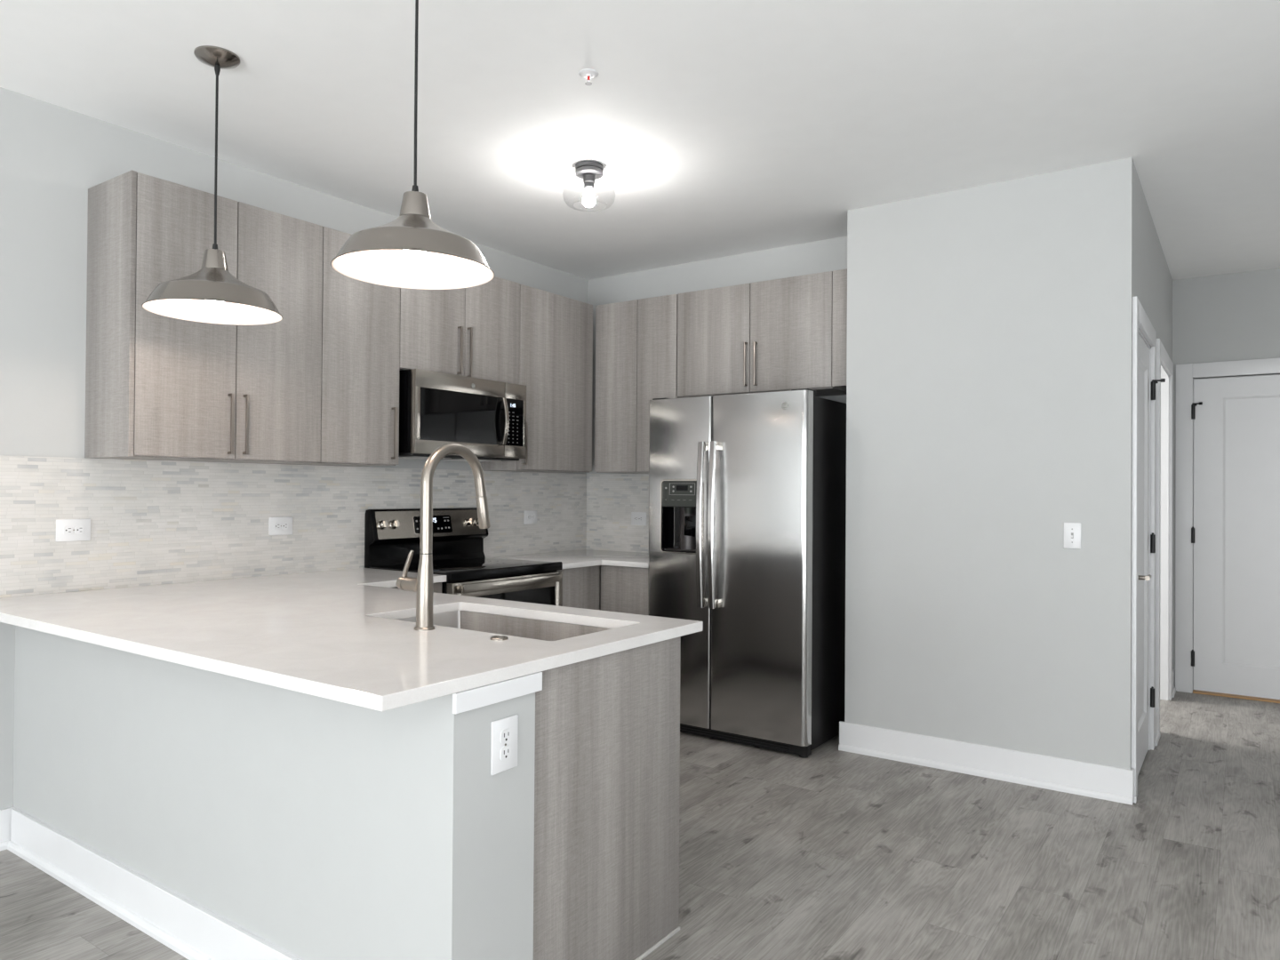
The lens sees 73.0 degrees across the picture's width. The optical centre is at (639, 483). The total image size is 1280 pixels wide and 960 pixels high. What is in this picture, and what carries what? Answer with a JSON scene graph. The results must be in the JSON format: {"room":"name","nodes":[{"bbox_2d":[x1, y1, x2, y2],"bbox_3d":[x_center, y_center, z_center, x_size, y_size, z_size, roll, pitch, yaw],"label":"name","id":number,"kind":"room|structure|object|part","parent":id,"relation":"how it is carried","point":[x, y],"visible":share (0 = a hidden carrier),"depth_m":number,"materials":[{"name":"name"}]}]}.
{"room":"kitchen","nodes":[
{"label":"kitchen","id":0,"kind":"room"},
{"bbox_2d":[12,625,535,959],"bbox_3d":[-1.279,0.891,2.624,2.318,0.883,0.260,0,-1,35],"label":"wall","id":1,"kind":"structure","parent":0,"point":[317,828],"depth_m":2.20,"materials":[{"name":"paint"}]},
{"bbox_2d":[7,808,300,959],"bbox_3d":[-1.353,1.260,2.496,2.292,0.142,0.026,0,-1,35],"label":"baseboard","id":2,"kind":"structure","parent":1,"relation":"attached to","point":[188,929],"depth_m":2.61,"materials":[{"name":"paint"}]},
{"bbox_2d":[452,672,542,714],"bbox_3d":[-0.319,0.473,1.963,0.012,0.044,0.278,0,-1,35],"label":"trim","id":3,"kind":"structure","parent":1,"relation":"attached to","point":[479,697],"depth_m":1.95,"materials":[{"name":"paint"}]},
{"bbox_2d":[490,714,518,775],"bbox_3d":[-0.309,0.598,1.979,0.009,0.121,0.085,0,-1,35],"label":"outlet","id":4,"kind":"object","parent":1,"relation":"attached to","point":[504,732],"visible":1,"depth_m":1.97,"materials":[{"name":"white plastic"}]},
{"bbox_2d":[500,745,511,760],"bbox_3d":[-0.307,0.617,1.978,0.003,0.030,0.034,0,-1,35],"label":"receptacle","id":5,"kind":"object","parent":4,"relation":"attached to","point":[505,750],"depth_m":1.98,"materials":[{"name":"white plastic"}]},
{"bbox_2d":[500,728,511,743],"bbox_3d":[-0.307,0.578,1.978,0.003,0.030,0.034,0,-1,35],"label":"receptacle","id":6,"kind":"object","parent":4,"relation":"attached to","point":[505,733],"depth_m":1.98,"materials":[{"name":"white plastic"}]},
{"bbox_2d":[0,87,588,809],"bbox_3d":[-2.924,-0.067,2.395,0.120,2.771,9.000,0,-1,35],"label":"wall","id":7,"kind":"structure","parent":0,"point":[51,155],"depth_m":3.30,"materials":[{"name":"paint"}]},
{"bbox_2d":[0,806,14,851],"bbox_3d":[-3.838,1.229,0.961,0.026,0.142,5.390,0,-1,35],"label":"baseboard","id":8,"kind":"structure","parent":7,"relation":"attached to","point":[5,814],"depth_m":3.15,"materials":[{"name":"paint"}]},
{"bbox_2d":[84,169,322,463],"bbox_3d":[-1.775,-0.621,3.598,0.384,1.054,0.808,0,-1,35],"label":"upper cabinet","id":9,"kind":"object","parent":7,"relation":"attached to","point":[158,388],"visible":1,"depth_m":3.38,"materials":[{"name":"grey wood"}]},
{"bbox_3d":[-2.013,-0.626,3.283,0.354,1.054,0.018,0,-1,35],"label":"panel","id":10,"kind":"part","parent":9,"relation":"part of","materials":[{"name":"grey wood"}]},
{"bbox_3d":[-1.758,-0.626,3.357,0.020,1.047,0.388,0,-1,35],"label":"door","id":11,"kind":"part","parent":9,"relation":"part of","materials":[{"name":"grey wood"}]},
{"bbox_3d":[-1.645,-0.240,3.476,0.030,0.243,0.011,0,-1,35],"label":"handle","id":12,"kind":"part","parent":9,"relation":"part of","materials":[{"name":"silver metal"}]},
{"bbox_3d":[-1.608,-0.240,3.529,0.030,0.244,0.011,0,-1,35],"label":"handle","id":13,"kind":"part","parent":9,"relation":"part of","materials":[{"name":"silver metal"}]},
{"bbox_3d":[-1.532,-0.622,3.680,0.020,1.047,0.393,0,-1,35],"label":"door","id":14,"kind":"part","parent":9,"relation":"part of","materials":[{"name":"grey wood"}]},
{"bbox_2d":[0,455,586,597],"bbox_3d":[-1.471,0.173,4.365,0.007,0.517,3.860,0,-1,35],"label":"backsplash","id":15,"kind":"structure","parent":7,"relation":"attached to","point":[153,522],"depth_m":3.79,"materials":[{"name":"tile"}]},
{"bbox_2d":[56,519,90,541],"bbox_3d":[-2.182,0.180,3.331,0.009,0.085,0.121,0,-1,35],"label":"outlet","id":16,"kind":"object","parent":15,"relation":"attached to","point":[67,530],"visible":1,"depth_m":3.33,"materials":[{"name":"white plastic"}]},
{"bbox_2d":[64,525,72,535],"bbox_3d":[-2.191,0.180,3.314,0.003,0.034,0.030,0,-1,35],"label":"receptacle","id":17,"kind":"object","parent":16,"relation":"attached to","point":[68,529],"depth_m":3.31,"materials":[{"name":"white plastic"}]},
{"bbox_2d":[75,525,84,534],"bbox_3d":[-2.169,0.180,3.346,0.003,0.034,0.030,0,-1,35],"label":"receptacle","id":18,"kind":"object","parent":16,"relation":"attached to","point":[79,529],"depth_m":3.35,"materials":[{"name":"white plastic"}]},
{"bbox_2d":[268,516,292,535],"bbox_3d":[-1.681,0.199,4.049,0.009,0.085,0.121,0,-1,35],"label":"outlet","id":19,"kind":"object","parent":15,"relation":"attached to","point":[283,525],"visible":1,"depth_m":4.04,"materials":[{"name":"white plastic"}]},
{"bbox_2d":[274,522,280,529],"bbox_3d":[-1.691,0.199,4.031,0.003,0.034,0.030,0,-1,35],"label":"receptacle","id":20,"kind":"object","parent":19,"relation":"attached to","point":[277,525],"depth_m":4.03,"materials":[{"name":"white plastic"}]},
{"bbox_2d":[281,522,287,529],"bbox_3d":[-1.668,0.200,4.063,0.003,0.034,0.030,0,-1,35],"label":"receptacle","id":21,"kind":"object","parent":19,"relation":"attached to","point":[284,525],"depth_m":4.06,"materials":[{"name":"white plastic"}]},
{"bbox_2d":[524,510,537,524],"bbox_3d":[-0.690,0.213,5.469,0.009,0.085,0.121,0,-1,35],"label":"outlet","id":22,"kind":"object","parent":15,"relation":"attached to","point":[530,516],"visible":1,"depth_m":5.46,"materials":[{"name":"white plastic"}]},
{"bbox_2d":[287,226,399,466],"bbox_3d":[-1.420,-0.615,4.107,0.384,1.054,0.429,0,-1,35],"label":"upper cabinet","id":23,"kind":"object","parent":7,"relation":"attached to","point":[361,320],"visible":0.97,"depth_m":3.99,"materials":[{"name":"grey wood"}]},
{"bbox_3d":[-1.178,-0.240,4.145,0.030,0.248,0.011,0,-1,35],"label":"handle","id":24,"kind":"part","parent":23,"relation":"part of","materials":[{"name":"silver metal"}]},
{"bbox_2d":[399,276,519,384],"bbox_3d":[-1.052,-0.845,4.633,0.384,0.579,0.846,0,-1,35],"label":"upper cabinet","id":25,"kind":"object","parent":7,"relation":"attached to","point":[474,332],"visible":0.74,"depth_m":4.54,"materials":[{"name":"grey wood"}]},
{"bbox_3d":[-1.048,-0.848,4.373,0.020,0.576,0.422,0,-1,35],"label":"door","id":26,"kind":"part","parent":25,"relation":"part of","materials":[{"name":"grey wood"}]},
{"bbox_3d":[-0.934,-0.693,4.493,0.030,0.246,0.011,0,-1,35],"label":"handle","id":27,"kind":"part","parent":25,"relation":"part of","materials":[{"name":"silver metal"}]},
{"bbox_2d":[398,368,526,461],"bbox_3d":[-1.018,-0.339,4.604,0.474,0.422,0.785,0,-1,35],"label":"microwave","id":28,"kind":"object","parent":25,"relation":"attached to","point":[486,417],"visible":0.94,"depth_m":4.42,"materials":[{"name":"silver metal"}]},
{"bbox_3d":[-0.905,-0.337,4.438,0.009,0.256,0.584,0,-1,35],"label":"door glass","id":29,"kind":"part","parent":28,"relation":"part of","materials":[{"name":"black glass"}]},
{"bbox_3d":[-0.727,-0.334,4.647,0.045,0.251,0.026,0,-1,35],"label":"handle","id":30,"kind":"part","parent":28,"relation":"part of","materials":[{"name":"silver metal"}]},
{"bbox_3d":[-0.895,-0.689,4.549,0.030,0.264,0.011,0,-1,35],"label":"handle","id":31,"kind":"part","parent":25,"relation":"part of","materials":[{"name":"silver metal"}]},
{"bbox_3d":[-0.805,-0.844,4.721,0.020,0.576,0.418,0,-1,35],"label":"door","id":32,"kind":"part","parent":25,"relation":"part of","materials":[{"name":"grey wood"}]},
{"bbox_2d":[480,284,592,472],"bbox_3d":[-0.621,-0.599,5.252,0.384,1.054,0.664,0,-1,35],"label":"upper cabinet","id":33,"kind":"object","parent":7,"relation":"attached to","point":[556,331],"visible":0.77,"depth_m":5.14,"materials":[{"name":"grey wood"}]},
{"bbox_3d":[-0.651,-0.225,4.900,0.030,0.240,0.011,0,-1,35],"label":"handle","id":34,"kind":"part","parent":33,"relation":"part of","materials":[{"name":"silver metal"}]},
{"bbox_3d":[-0.496,-0.602,5.165,0.020,1.047,0.662,0,-1,35],"label":"door","id":35,"kind":"part","parent":33,"relation":"part of","materials":[{"name":"grey wood"}]},
{"bbox_2d":[0,0,1279,279],"bbox_3d":[0.464,-1.486,1.376,6.840,0.100,11.176,0,-1,35],"label":"ceiling","id":36,"kind":"structure","parent":0,"point":[716,128],"depth_m":3.22,"materials":[{"name":"paint"}]},
{"bbox_2d":[141,45,282,325],"bbox_3d":[-1.424,-1.004,2.903,0.425,0.865,0.425,0,-1,35],"label":"pendant lamp","id":37,"kind":"object","parent":36,"relation":"hanging from","point":[211,294],"visible":1,"depth_m":2.88,"materials":[{"name":"silver metal"}]},
{"bbox_3d":[-1.427,-0.644,2.900,0.425,0.144,0.425,0,-1,35],"label":"lamp shade","id":38,"kind":"part","parent":37,"relation":"part of","materials":[{"name":"silver metal"}]},
{"bbox_3d":[-1.427,-0.622,2.900,0.062,0.069,0.062,0,-1,35],"label":"bulb","id":39,"kind":"part","parent":37,"relation":"part of","materials":[{"name":"white glass"}]},
{"bbox_3d":[-1.424,-1.083,2.904,0.009,0.589,0.008,0,-1,35],"label":"cord","id":40,"kind":"part","parent":37,"relation":"part of","materials":[{"name":"black rubber"}]},
{"bbox_2d":[330,0,494,289],"bbox_3d":[-0.604,-1.003,2.331,0.425,0.865,0.425,0,-1,35],"label":"pendant lamp","id":41,"kind":"object","parent":36,"relation":"hanging from","point":[411,251],"visible":1,"depth_m":2.33,"materials":[{"name":"silver metal"}]},
{"bbox_3d":[-0.607,-0.643,2.328,0.425,0.144,0.425,0,-1,35],"label":"lamp shade","id":42,"kind":"part","parent":41,"relation":"part of","materials":[{"name":"silver metal"}]},
{"bbox_3d":[-0.607,-0.621,2.328,0.062,0.069,0.062,0,-1,35],"label":"bulb","id":43,"kind":"part","parent":41,"relation":"part of","materials":[{"name":"white glass"}]},
{"bbox_3d":[-0.604,-1.081,2.332,0.009,0.589,0.008,0,-1,35],"label":"cord","id":44,"kind":"part","parent":41,"relation":"part of","materials":[{"name":"black rubber"}]},
{"bbox_2d":[578,68,598,85],"bbox_3d":[-0.179,-1.409,3.009,0.068,0.036,0.068,0,-1,35],"label":"sprinkler","id":45,"kind":"object","parent":36,"relation":"attached to","point":[588,73],"visible":1,"depth_m":3.00,"materials":[{"name":"white metal"}]},
{"bbox_3d":[-0.179,-1.407,3.009,0.020,0.028,0.020,0,0,-1],"label":"frame","id":46,"kind":"part","parent":45,"relation":"part of","materials":[{"name":"white metal"}]},
{"bbox_2d":[562,160,615,208],"bbox_3d":[-0.228,-1.328,3.865,0.233,0.184,0.233,0,-1,35],"label":"ceiling light","id":47,"kind":"object","parent":36,"relation":"attached to","point":[588,172],"visible":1,"depth_m":3.84,"materials":[{"name":"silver metal"}]},
{"bbox_3d":[-0.228,-1.276,3.865,0.060,0.080,0.060,0,-1,35],"label":"bulb","id":48,"kind":"part","parent":47,"relation":"part of","materials":[{"name":"white glass"}]},
{"bbox_2d":[583,173,595,189],"bbox_3d":[-0.227,-1.347,3.865,0.054,0.061,0.054,0,-1,35],"label":"socket","id":49,"kind":"object","parent":47,"relation":"attached to","point":[588,179],"depth_m":3.85,"materials":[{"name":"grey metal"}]},
{"bbox_2d":[0,691,1279,959],"bbox_3d":[0.443,1.375,1.352,6.840,0.080,11.176,0,-1,35],"label":"floor","id":50,"kind":"structure","parent":0,"point":[830,853],"depth_m":3.05,"materials":[{"name":"grey wood"}]},
{"bbox_2d":[392,582,441,592],"bbox_3d":[-1.546,0.898,3.742,0.600,0.884,1.265,0,-1,35],"label":"base cabinet","id":51,"kind":"object","parent":50,"relation":"on","point":[437,587],"visible":0.09,"depth_m":4.07,"materials":[{"name":"grey wood"}]},
{"bbox_2d":[364,507,562,606],"bbox_3d":[-0.899,0.744,4.565,0.698,1.213,0.814,0,-1,35],"label":"range","id":52,"kind":"object","parent":50,"relation":"on","point":[390,535],"visible":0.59,"depth_m":4.54,"materials":[{"name":"black metal"}]},
{"bbox_3d":[-1.316,0.214,4.435,0.036,0.048,0.048,0,-1,35],"label":"knob","id":53,"kind":"part","parent":52,"relation":"part of","materials":[{"name":"silver metal"}]},
{"bbox_3d":[-1.274,0.215,4.496,0.036,0.048,0.048,0,-1,35],"label":"knob","id":54,"kind":"part","parent":52,"relation":"part of","materials":[{"name":"silver metal"}]},
{"bbox_3d":[-1.128,0.219,4.731,0.034,0.142,0.766,0,-1,35],"label":"control panel","id":55,"kind":"part","parent":52,"relation":"part of","materials":[{"name":"silver metal"}]},
{"bbox_3d":[-1.131,0.224,4.721,0.022,0.098,0.271,0,-1,35],"label":"display trim","id":56,"kind":"part","parent":52,"relation":"part of","materials":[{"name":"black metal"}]},
{"bbox_2d":[368,557,551,575],"bbox_3d":[-0.905,0.433,4.573,0.598,0.009,0.812,0,-1,35],"label":"cooktop","id":57,"kind":"object","parent":52,"relation":"in","point":[441,565],"depth_m":4.50,"materials":[{"name":"black glass"}]},
{"bbox_3d":[-0.972,0.221,4.929,0.036,0.048,0.048,0,-1,35],"label":"knob","id":58,"kind":"part","parent":52,"relation":"part of","materials":[{"name":"silver metal"}]},
{"bbox_3d":[-0.929,0.221,4.989,0.036,0.048,0.048,0,-1,35],"label":"knob","id":59,"kind":"part","parent":52,"relation":"part of","materials":[{"name":"silver metal"}]},
{"bbox_3d":[-0.673,0.448,4.411,0.038,0.044,0.814,0,-1,35],"label":"trim","id":60,"kind":"part","parent":52,"relation":"part of","materials":[{"name":"metal"}]},
{"bbox_3d":[-0.673,0.811,4.406,0.044,0.671,0.802,0,-1,35],"label":"oven door","id":61,"kind":"part","parent":52,"relation":"part of","materials":[{"name":"silver metal"}]},
{"bbox_3d":[-0.647,0.500,4.361,0.051,0.042,0.700,0,-1,35],"label":"handle","id":62,"kind":"part","parent":52,"relation":"part of","materials":[{"name":"silver metal"}]},
{"bbox_2d":[459,610,680,959],"bbox_3d":[-0.761,0.896,2.821,1.702,0.884,0.655,0,-1,35],"label":"base cabinet","id":63,"kind":"object","parent":50,"relation":"on","point":[607,748],"visible":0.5,"depth_m":2.33,"materials":[{"name":"grey wood"}]},
{"bbox_2d":[0,568,702,711],"bbox_3d":[-0.962,0.439,3.061,2.320,0.030,1.726,0,-1,35],"label":"countertop","id":64,"kind":"structure","parent":63,"relation":"on","point":[335,635],"depth_m":2.45,"materials":[{"name":"white stone"}]},
{"bbox_2d":[396,443,490,631],"bbox_3d":[-0.592,0.152,2.622,0.141,0.543,0.283,0,-1,35],"label":"faucet","id":65,"kind":"object","parent":64,"relation":"on","point":[423,584],"visible":1,"depth_m":2.50,"materials":[{"name":"silver metal"}]},
{"bbox_3d":[-0.691,0.256,2.554,0.058,0.120,0.042,0,-1,35],"label":"lever","id":66,"kind":"part","parent":65,"relation":"part of","materials":[{"name":"silver metal"}]},
{"bbox_3d":[-0.661,0.296,2.533,0.070,0.052,0.052,0,-1,35],"label":"valve arm","id":67,"kind":"part","parent":65,"relation":"part of","materials":[{"name":"silver metal"}]},
{"bbox_3d":[-0.556,0.042,2.595,0.035,0.323,0.252,0,-1,35],"label":"spout","id":68,"kind":"part","parent":65,"relation":"part of","materials":[{"name":"silver metal"}]},
{"bbox_2d":[397,610,599,628],"bbox_3d":[-0.442,0.561,2.714,0.849,0.212,0.474,0,-1,35],"label":"sink","id":69,"kind":"object","parent":64,"relation":"in","point":[451,619],"visible":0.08,"depth_m":3.06,"materials":[{"name":"silver metal"}]},
{"bbox_2d":[490,635,508,640],"bbox_3d":[-0.382,0.419,2.346,0.048,0.006,0.048,0,-1,35],"label":"button","id":70,"kind":"object","parent":64,"relation":"on","point":[494,637],"visible":1,"depth_m":2.33,"materials":[{"name":"silver metal"}]},
{"bbox_3d":[-0.075,0.897,2.343,0.019,0.884,0.655,0,-1,35],"label":"panel","id":71,"kind":"part","parent":63,"relation":"part of","materials":[{"name":"grey wood"}]},
{"bbox_2d":[559,565,600,610],"bbox_3d":[-0.419,0.920,5.351,0.604,0.884,1.021,0,-1,35],"label":"base cabinet","id":72,"kind":"object","parent":50,"relation":"on","point":[581,586],"visible":0.06,"depth_m":4.95,"materials":[{"name":"grey wood"}]},
{"bbox_2d":[490,549,648,568],"bbox_3d":[-0.259,0.462,5.241,0.976,0.030,1.014,0,-1,35],"label":"countertop","id":73,"kind":"structure","parent":72,"relation":"on","point":[582,557],"depth_m":5.15,"materials":[{"name":"white stone"}]},
{"bbox_2d":[600,565,647,615],"bbox_3d":[0.092,0.922,5.237,0.361,0.884,0.624,0,-1,35],"label":"base cabinet","id":74,"kind":"object","parent":50,"relation":"on","point":[624,589],"visible":0.11,"depth_m":4.99,"materials":[{"name":"grey wood"}]},
{"bbox_2d":[648,388,846,758],"bbox_3d":[0.596,0.447,4.759,0.948,1.832,0.722,0,-1,35],"label":"refrigerator","id":75,"kind":"object","parent":50,"relation":"on","point":[748,492],"visible":0.92,"depth_m":4.47,"materials":[{"name":"silver metal"}]},
{"bbox_3d":[0.244,0.058,4.697,0.254,0.142,0.068,0,-1,35],"label":"control panel","id":76,"kind":"part","parent":75,"relation":"part of","materials":[{"name":"grey plastic"}]},
{"bbox_3d":[0.225,0.416,4.708,0.398,1.757,0.068,0,-1,35],"label":"freezer door","id":77,"kind":"part","parent":75,"relation":"part of","materials":[{"name":"silver metal"}]},
{"bbox_3d":[0.265,0.147,4.679,0.052,0.033,0.052,0,-1,35],"label":"spout","id":78,"kind":"part","parent":75,"relation":"part of","materials":[{"name":"black plastic"}]},
{"bbox_3d":[0.314,0.216,4.543,0.031,0.872,0.038,0,-1,35],"label":"handle","id":79,"kind":"part","parent":75,"relation":"part of","materials":[{"name":"silver metal"}]},
{"bbox_3d":[0.330,0.630,4.567,0.025,0.045,0.038,0,-1,35],"label":"handle mount","id":80,"kind":"part","parent":75,"relation":"part of","materials":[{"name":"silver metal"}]},
{"bbox_3d":[0.336,-0.197,4.574,0.025,0.045,0.038,0,-1,35],"label":"handle mount","id":81,"kind":"part","parent":75,"relation":"part of","materials":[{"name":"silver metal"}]},
{"bbox_3d":[0.371,0.216,4.503,0.031,0.872,0.038,0,-1,35],"label":"handle","id":82,"kind":"part","parent":75,"relation":"part of","materials":[{"name":"silver metal"}]},
{"bbox_3d":[0.388,0.630,4.527,0.025,0.045,0.038,0,-1,35],"label":"handle mount","id":83,"kind":"part","parent":75,"relation":"part of","materials":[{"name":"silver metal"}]},
{"bbox_3d":[0.394,-0.197,4.534,0.025,0.045,0.038,0,-1,35],"label":"handle mount","id":84,"kind":"part","parent":75,"relation":"part of","materials":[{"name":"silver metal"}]},
{"bbox_3d":[0.616,0.417,4.435,0.544,1.757,0.068,0,-1,35],"label":"fridge door","id":85,"kind":"part","parent":75,"relation":"part of","materials":[{"name":"silver metal"}]},
{"bbox_2d":[586,235,847,551],"bbox_3d":[0.541,-0.017,5.391,2.134,2.771,0.120,0,-1,35],"label":"wall","id":86,"kind":"structure","parent":0,"point":[826,255],"depth_m":5.37,"materials":[{"name":"paint"}]},
{"bbox_2d":[586,473,648,552],"bbox_3d":[0.035,0.195,5.662,0.976,0.517,0.007,0,-1,35],"label":"backsplash","id":87,"kind":"structure","parent":86,"relation":"attached to","point":[612,499],"depth_m":5.79,"materials":[{"name":"tile"}]},
{"bbox_2d":[631,512,646,525],"bbox_3d":[-0.009,0.232,5.683,0.121,0.085,0.009,0,-1,35],"label":"outlet","id":88,"kind":"object","parent":87,"relation":"attached to","point":[637,518],"visible":1,"depth_m":5.68,"materials":[{"name":"white plastic"}]},
{"bbox_2d":[594,294,679,473],"bbox_3d":[0.069,-0.593,5.423,0.607,1.054,0.362,0,-1,35],"label":"upper cabinet","id":89,"kind":"object","parent":86,"relation":"attached to","point":[636,340],"visible":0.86,"depth_m":5.29,"materials":[{"name":"grey wood"}]},
{"bbox_3d":[-0.146,-0.598,5.366,0.318,1.047,0.020,0,-1,35],"label":"door","id":90,"kind":"part","parent":89,"relation":"part of","materials":[{"name":"grey wood"}]},
{"bbox_3d":[0.103,-0.597,5.192,0.281,1.047,0.020,0,-1,35],"label":"door","id":91,"kind":"part","parent":89,"relation":"part of","materials":[{"name":"grey wood"}]},
{"bbox_2d":[677,268,847,398],"bbox_3d":[0.751,-0.810,4.932,1.066,0.617,0.392,0,-1,35],"label":"upper cabinet","id":92,"kind":"object","parent":86,"relation":"attached to","point":[775,335],"depth_m":4.77,"materials":[{"name":"grey wood"}]},
{"bbox_3d":[0.421,-0.815,4.973,0.476,0.610,0.020,0,-1,35],"label":"door","id":93,"kind":"part","parent":92,"relation":"part of","materials":[{"name":"grey wood"}]},
{"bbox_3d":[0.587,-0.666,4.824,0.011,0.246,0.030,0,-1,35],"label":"handle","id":94,"kind":"part","parent":92,"relation":"part of","materials":[{"name":"silver metal"}]},
{"bbox_3d":[0.637,-0.664,4.789,0.011,0.242,0.030,0,-1,35],"label":"handle","id":95,"kind":"part","parent":92,"relation":"part of","materials":[{"name":"silver metal"}]},
{"bbox_3d":[0.817,-0.815,4.696,0.481,0.610,0.020,0,-1,35],"label":"door","id":96,"kind":"part","parent":92,"relation":"part of","materials":[{"name":"grey wood"}]},
{"bbox_3d":[1.058,-0.815,4.528,0.100,0.610,0.020,0,-1,35],"label":"filler panel","id":97,"kind":"part","parent":92,"relation":"part of","materials":[{"name":"grey wood"}]},
{"bbox_2d":[844,157,1134,769],"bbox_3d":[1.704,-0.018,4.249,1.279,2.771,0.421,0,-1,35],"label":"wall","id":98,"kind":"structure","parent":0,"point":[989,356],"depth_m":4.02,"materials":[{"name":"paint"}]},
{"bbox_2d":[838,720,1133,805],"bbox_3d":[1.560,1.294,4.059,1.313,0.142,0.026,0,-1,35],"label":"baseboard","id":99,"kind":"structure","parent":98,"relation":"attached to","point":[1100,781],"depth_m":4.00,"materials":[{"name":"paint"}]},
{"bbox_2d":[1063,522,1080,548],"bbox_3d":[1.915,0.232,3.831,0.071,0.114,0.017,0,-1,35],"label":"light switch","id":100,"kind":"object","parent":98,"relation":"attached to","point":[1071,531],"visible":1,"depth_m":3.83,"materials":[{"name":"white plastic"}]},
{"bbox_2d":[1130,768,1136,803],"bbox_3d":[2.116,1.295,3.705,0.022,0.142,0.029,0,-1,35],"label":"baseboard","id":101,"kind":"structure","parent":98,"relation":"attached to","point":[1134,796],"depth_m":3.70,"materials":[{"name":"paint"}]},
{"bbox_2d":[1134,165,1172,390],"bbox_3d":[2.832,-0.005,4.853,0.120,2.771,2.491,0,-1,35],"label":"wall","id":102,"kind":"structure","parent":0,"point":[1153,280],"depth_m":4.48,"materials":[{"name":"paint"}]},
{"bbox_2d":[1131,296,1165,796],"bbox_3d":[2.388,0.284,4.160,0.185,2.175,0.998,0,-1,35],"label":"door","id":103,"kind":"structure","parent":102,"relation":"in","point":[1144,356],"depth_m":4.31,"materials":[{"name":"paint"}]},
{"bbox_3d":[2.259,0.421,3.882,0.061,0.064,0.142,0,-1,35],"label":"lever handle","id":104,"kind":"part","parent":103,"relation":"part of","materials":[{"name":"silver metal"}]},
{"bbox_2d":[1155,709,1160,745],"bbox_3d":[2.765,1.308,4.633,0.026,0.142,0.228,0,-1,35],"label":"baseboard","id":105,"kind":"structure","parent":102,"relation":"attached to","point":[1157,732],"depth_m":4.67,"materials":[{"name":"paint"}]},
{"bbox_2d":[1155,338,1173,731],"bbox_3d":[3.097,0.298,5.219,0.140,2.175,1.090,0,-1,35],"label":"door","id":106,"kind":"structure","parent":102,"relation":"in","point":[1164,365],"depth_m":5.55,"materials":[{"name":"paint"}]},
{"bbox_2d":[1172,669,1175,697],"bbox_3d":[3.525,1.322,5.721,0.026,0.142,0.244,0,-1,35],"label":"baseboard","id":107,"kind":"structure","parent":102,"relation":"attached to","point":[1173,686],"depth_m":5.72,"materials":[{"name":"paint"}]},
{"bbox_2d":[1172,267,1279,686],"bbox_3d":[3.265,0.009,6.142,3.740,2.771,0.120,0,-1,35],"label":"wall","id":108,"kind":"structure","parent":0,"point":[1234,316],"depth_m":5.69,"materials":[{"name":"paint"}]},
{"bbox_2d":[1175,358,1279,699],"bbox_3d":[4.080,0.298,5.530,1.111,2.194,0.185,0,-1,35],"label":"door","id":109,"kind":"structure","parent":108,"relation":"in","point":[1233,423],"depth_m":5.66,"materials":[{"name":"paint"}]},
{"bbox_2d":[1192,689,1279,703],"bbox_3d":[4.076,1.389,5.526,0.911,0.012,0.092,0,-1,35],"label":"trim","id":110,"kind":"structure","parent":108,"relation":"attached to","point":[1275,700],"depth_m":5.62,"materials":[{"name":"brown wood"}]}
]}

